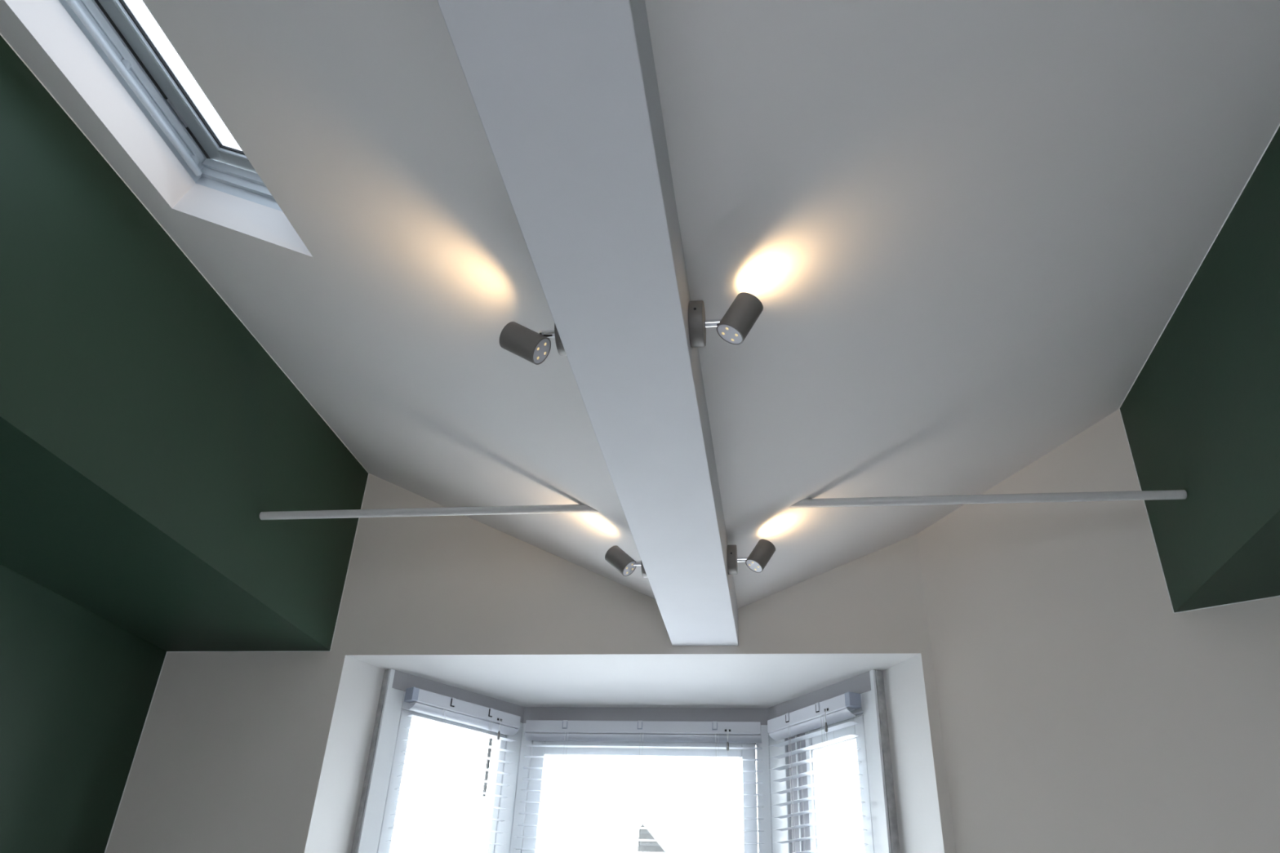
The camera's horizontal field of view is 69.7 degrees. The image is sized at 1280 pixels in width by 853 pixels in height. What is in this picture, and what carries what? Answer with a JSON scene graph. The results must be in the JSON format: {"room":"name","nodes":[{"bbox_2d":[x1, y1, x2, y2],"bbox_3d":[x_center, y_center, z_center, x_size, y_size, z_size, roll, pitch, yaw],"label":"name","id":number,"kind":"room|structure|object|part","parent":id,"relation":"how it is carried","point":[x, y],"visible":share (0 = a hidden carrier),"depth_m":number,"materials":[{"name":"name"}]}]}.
{"room":"attic room","nodes":[
{"label":"attic room","id":0,"kind":"room"},
{"bbox_2d":[0,35,368,852],"bbox_3d":[-2.098,0.192,0.769,1.015,3.287,5.500,-2,-31,8],"label":"wall","id":1,"kind":"structure","parent":0,"point":[147,434],"depth_m":2.77,"materials":[{"name":"green paint"}]},
{"bbox_2d":[0,33,368,852],"bbox_3d":[-1.929,0.194,0.741,0.677,3.250,5.503,-2,-31,8],"label":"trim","id":2,"kind":"structure","parent":1,"relation":"attached to","point":[0,33],"depth_m":3.30,"materials":[{"name":"green paint"}]},
{"bbox_2d":[259,504,599,519],"bbox_3d":[-0.680,0.275,2.950,1.155,0.031,0.027,-2,-31,8],"label":"rod","id":3,"kind":"object","parent":1,"relation":"attached to","point":[553,508],"visible":0.83,"depth_m":2.94,"materials":[{"name":"white paint"}]},
{"bbox_2d":[0,0,655,599],"bbox_3d":[-0.922,-1.035,1.312,1.468,0.748,5.700,-2,-31,8],"label":"ceiling","id":4,"kind":"structure","parent":0,"point":[391,272],"depth_m":2.16,"materials":[{"name":"white paint"}]},
{"bbox_2d":[58,0,282,211],"bbox_3d":[-1.085,-1.034,1.722,0.572,0.329,1.747,-2,-31,8],"label":"window","id":5,"kind":"structure","parent":4,"relation":"attached to","point":[126,35],"depth_m":2.28,"materials":[{"name":"paint"}]},
{"bbox_3d":[-1.193,-0.810,2.367,0.012,0.012,0.090,-2,-31,8],"label":"hinge plate","id":6,"kind":"part","parent":5,"relation":"part of","materials":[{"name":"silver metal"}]},
{"bbox_3d":[-1.062,-1.075,1.734,0.495,0.245,1.652,-2,-31,8],"label":"sash","id":7,"kind":"part","parent":5,"relation":"part of","materials":[{"name":"white paint"}]},
{"bbox_3d":[-1.059,-1.079,1.737,0.352,0.166,1.544,-2,-31,8],"label":"glass pane","id":8,"kind":"part","parent":5,"relation":"part of","materials":[{"name":"clear glass"}]},
{"bbox_2d":[436,0,738,645],"bbox_3d":[-0.153,-0.803,1.042,0.235,0.408,5.500,-2,-31,8],"label":"ceiling beam","id":9,"kind":"structure","parent":4,"relation":"attached to","point":[565,94],"depth_m":1.50,"materials":[{"name":"white paint"}]},
{"bbox_2d":[499,321,566,364],"bbox_3d":[-0.206,-0.174,1.832,0.147,0.113,0.091,-2,-31,8],"label":"spotlight","id":10,"kind":"object","parent":9,"relation":"attached to","point":[534,347],"visible":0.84,"depth_m":1.81,"materials":[{"name":"grey metal"}]},
{"bbox_3d":[-0.195,-0.149,1.812,0.029,0.046,0.053,-2,-31,8],"label":"plate","id":11,"kind":"part","parent":10,"relation":"part of","materials":[{"name":"plastic"}]},
{"bbox_3d":[-0.182,-0.183,1.833,0.044,0.021,0.016,-2,-31,8],"label":"swivel arm","id":12,"kind":"part","parent":10,"relation":"part of","materials":[{"name":"silver metal"}]},
{"bbox_3d":[-0.147,-0.186,1.829,0.027,0.090,0.090,-2,-31,8],"label":"wall plate","id":13,"kind":"part","parent":10,"relation":"part of","materials":[{"name":"grey metal"}]},
{"bbox_2d":[604,545,647,577],"bbox_3d":[-0.037,0.417,2.847,0.148,0.105,0.091,-2,-31,8],"label":"spotlight","id":14,"kind":"object","parent":9,"relation":"attached to","point":[618,558],"visible":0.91,"depth_m":2.83,"materials":[{"name":"grey metal"}]},
{"bbox_3d":[-0.032,0.437,2.829,0.038,0.040,0.052,-2,-31,8],"label":"plate","id":15,"kind":"part","parent":14,"relation":"part of","materials":[{"name":"plastic"}]},
{"bbox_3d":[-0.011,0.423,2.840,0.042,0.016,0.016,-2,-31,8],"label":"swivel arm","id":16,"kind":"part","parent":14,"relation":"part of","materials":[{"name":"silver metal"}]},
{"bbox_3d":[0.023,0.422,2.834,0.027,0.090,0.090,-2,-31,8],"label":"wall plate","id":17,"kind":"part","parent":14,"relation":"part of","materials":[{"name":"grey metal"}]},
{"bbox_2d":[688,292,763,347],"bbox_3d":[0.168,-0.208,1.782,0.141,0.105,0.091,-2,-31,8],"label":"spotlight","id":18,"kind":"object","parent":9,"relation":"attached to","point":[738,321],"visible":1,"depth_m":1.76,"materials":[{"name":"grey metal"}]},
{"bbox_3d":[0.112,-0.199,1.786,0.027,0.090,0.090,-2,-31,8],"label":"wall plate","id":19,"kind":"part","parent":18,"relation":"part of","materials":[{"name":"grey metal"}]},
{"bbox_3d":[0.146,-0.201,1.782,0.042,0.016,0.016,-2,-31,8],"label":"swivel arm","id":20,"kind":"part","parent":18,"relation":"part of","materials":[{"name":"silver metal"}]},
{"bbox_3d":[0.173,-0.178,1.763,0.047,0.026,0.053,-2,-31,8],"label":"plate","id":21,"kind":"part","parent":18,"relation":"part of","materials":[{"name":"plastic"}]},
{"bbox_3d":[0.194,-0.209,1.781,0.091,0.103,0.061,-2,-31,8],"label":"lamp shade","id":22,"kind":"part","parent":18,"relation":"part of","materials":[{"name":"grey metal"}]},
{"bbox_2d":[727,538,775,574],"bbox_3d":[0.338,0.393,2.780,0.144,0.110,0.091,-2,-31,8],"label":"spotlight","id":23,"kind":"object","parent":9,"relation":"attached to","point":[758,558],"visible":1,"depth_m":2.76,"materials":[{"name":"grey metal"}]},
{"bbox_3d":[0.280,0.404,2.784,0.027,0.090,0.090,-2,-31,8],"label":"wall plate","id":24,"kind":"part","parent":23,"relation":"part of","materials":[{"name":"grey metal"}]},
{"bbox_3d":[0.314,0.403,2.779,0.042,0.016,0.016,-2,-31,8],"label":"swivel arm","id":25,"kind":"part","parent":23,"relation":"part of","materials":[{"name":"silver metal"}]},
{"bbox_3d":[0.343,0.418,2.760,0.047,0.029,0.052,-2,-31,8],"label":"plate","id":26,"kind":"part","parent":23,"relation":"part of","materials":[{"name":"plastic"}]},
{"bbox_3d":[0.365,0.392,2.782,0.094,0.103,0.058,10,-32,-12],"label":"lamp shade","id":27,"kind":"part","parent":23,"relation":"part of","materials":[{"name":"grey metal"}]},
{"bbox_2d":[105,408,1279,852],"bbox_3d":[0.205,1.729,3.214,4.926,3.340,1.695,-8,-32,17],"label":"wall","id":28,"kind":"structure","parent":0,"point":[1046,691],"depth_m":3.18,"materials":[{"name":"grey paint"}]},
{"bbox_2d":[351,668,395,852],"bbox_3d":[-1.038,1.750,3.145,0.104,1.832,0.018,-23,-39,36],"label":"trim","id":29,"kind":"structure","parent":28,"relation":"attached to","point":[387,698],"depth_m":3.40,"materials":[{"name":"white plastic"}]},
{"bbox_2d":[362,688,522,852],"bbox_3d":[-0.796,1.915,3.337,0.070,1.765,0.679,-23,-39,36],"label":"window","id":30,"kind":"structure","parent":28,"relation":"in","point":[384,793],"depth_m":3.56,"materials":[{"name":"white plastic"}]},
{"bbox_3d":[-0.796,1.915,3.328,0.051,1.625,0.536,-23,-39,36],"label":"sash","id":31,"kind":"part","parent":30,"relation":"part of","materials":[{"name":"white plastic"}]},
{"bbox_2d":[385,686,520,852],"bbox_3d":[-0.725,1.493,3.528,0.066,0.854,0.555,-23,-39,36],"label":"blind","id":32,"kind":"object","parent":30,"relation":"attached to","point":[426,702],"visible":1,"depth_m":3.64,"materials":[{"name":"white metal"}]},
{"bbox_3d":[-0.809,1.450,3.453,0.056,0.764,0.013,-14,-35,26],"label":"ladder cord","id":33,"kind":"part","parent":32,"relation":"part of","materials":[{"name":"white fabric"}]},
{"bbox_3d":[-0.651,1.545,3.599,0.056,0.764,0.013,-14,-35,26],"label":"ladder cord","id":34,"kind":"part","parent":32,"relation":"part of","materials":[{"name":"white fabric"}]},
{"bbox_2d":[509,723,523,852],"bbox_3d":[-0.574,2.074,3.566,0.075,1.785,0.090,-2,-31,8],"label":"trim","id":35,"kind":"structure","parent":28,"relation":"attached to","point":[522,723],"depth_m":3.84,"materials":[{"name":"white plastic"}]},
{"bbox_2d":[391,670,871,724],"bbox_3d":[-0.014,1.112,3.738,2.014,0.088,0.683,-2,-31,8],"label":"curtain rail","id":36,"kind":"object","parent":28,"relation":"attached to","point":[860,683],"depth_m":3.87,"materials":[{"name":"grey paint"}]},
{"bbox_2d":[509,723,772,852],"bbox_3d":[-0.017,2.038,3.481,1.054,1.765,0.070,-2,-31,8],"label":"window","id":37,"kind":"structure","parent":28,"relation":"in","point":[765,812],"depth_m":3.80,"materials":[{"name":"white plastic"}]},
{"bbox_2d":[512,720,764,852],"bbox_3d":[-0.010,1.611,3.651,0.996,0.853,0.065,-2,-31,8],"label":"blind","id":38,"kind":"object","parent":37,"relation":"attached to","point":[727,732],"visible":1,"depth_m":3.80,"materials":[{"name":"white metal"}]},
{"bbox_3d":[-0.321,1.629,3.699,0.013,0.764,0.055,-2,-31,8],"label":"ladder cord","id":39,"kind":"part","parent":38,"relation":"part of","materials":[{"name":"white fabric"}]},
{"bbox_3d":[-0.004,1.617,3.652,0.013,0.764,0.055,-2,-31,8],"label":"ladder cord","id":40,"kind":"part","parent":38,"relation":"part of","materials":[{"name":"white fabric"}]},
{"bbox_3d":[0.305,1.605,3.608,0.013,0.764,0.055,-2,-31,8],"label":"ladder cord","id":41,"kind":"part","parent":38,"relation":"part of","materials":[{"name":"white fabric"}]},
{"bbox_2d":[768,743,773,852],"bbox_3d":[0.543,2.030,3.404,0.075,1.785,0.090,-2,-31,8],"label":"trim","id":42,"kind":"structure","parent":28,"relation":"attached to","point":[769,744],"depth_m":3.68,"materials":[{"name":"white plastic"}]},
{"bbox_2d":[768,690,885,852],"bbox_3d":[0.678,1.860,3.128,0.076,1.765,0.669,16,-33,-22],"label":"window","id":43,"kind":"structure","parent":28,"relation":"in","point":[873,836],"depth_m":3.43,"materials":[{"name":"white plastic"}]},
{"bbox_3d":[0.589,1.915,3.222,0.005,1.611,0.124,16,-33,-22],"label":"stile panel","id":44,"kind":"part","parent":43,"relation":"part of","materials":[{"name":"grey paint"}]},
{"bbox_2d":[767,691,868,852],"bbox_3d":[0.640,1.430,3.334,0.065,0.810,0.536,16,-33,-21],"label":"blind","id":45,"kind":"object","parent":43,"relation":"attached to","point":[837,708],"visible":1,"depth_m":3.42,"materials":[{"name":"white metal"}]},
{"bbox_3d":[0.590,1.489,3.425,0.056,0.720,0.013,24,-37,-32],"label":"ladder cord","id":46,"kind":"part","parent":45,"relation":"part of","materials":[{"name":"white fabric"}]},
{"bbox_3d":[0.685,1.395,3.261,0.056,0.720,0.013,24,-37,-32],"label":"ladder cord","id":47,"kind":"part","parent":45,"relation":"part of","materials":[{"name":"white fabric"}]},
{"bbox_3d":[0.686,1.848,3.097,0.061,1.625,0.471,16,-33,-22],"label":"sash","id":48,"kind":"part","parent":43,"relation":"part of","materials":[{"name":"white plastic"}]},
{"bbox_2d":[869,669,900,852],"bbox_3d":[0.840,1.675,2.869,0.054,1.831,0.006,16,-33,-22],"label":"trim","id":49,"kind":"structure","parent":28,"relation":"attached to","point":[895,845],"depth_m":3.17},
{"bbox_2d":[644,0,1279,608],"bbox_3d":[0.650,-1.070,1.069,1.472,0.698,5.700,-2,-31,8],"label":"ceiling","id":50,"kind":"structure","parent":0,"point":[963,232],"depth_m":1.94,"materials":[{"name":"white paint"}]},
{"bbox_2d":[1120,126,1279,612],"bbox_3d":[1.728,0.065,0.200,1.044,3.234,5.500,-2,-31,8],"label":"wall","id":51,"kind":"structure","parent":0,"point":[1201,416],"depth_m":2.41,"materials":[{"name":"green paint"}]},
{"bbox_2d":[789,489,1186,507],"bbox_3d":[0.998,0.214,2.704,1.129,0.031,0.027,-2,-31,8],"label":"rod","id":52,"kind":"object","parent":51,"relation":"attached to","point":[1171,494],"visible":0.87,"depth_m":2.69,"materials":[{"name":"white paint"}]},
{"bbox_2d":[1118,124,1279,613],"bbox_3d":[1.528,-0.016,0.062,0.699,3.197,5.126,-2,-31,8],"label":"trim","id":53,"kind":"structure","parent":51,"relation":"attached to","point":[1279,124],"depth_m":2.69,"materials":[{"name":"green paint"}]},
{"label":"outside","id":54,"kind":"structure","parent":0,"visible":0},
{"bbox_3d":[6.574,28.168,37.707,120.000,0.200,85.400,-2,-31,8],"label":"ground","id":55,"kind":"structure","parent":54,"visible":0},
{"bbox_2d":[637,824,669,852],"bbox_3d":[2.923,12.597,19.046,5.460,7.120,6.200,-2,-31,8],"label":"neighbouring house","id":56,"kind":"structure","parent":55,"relation":"on","point":[644,846],"depth_m":18.43,"materials":[{"name":"grey paint"}]}
]}

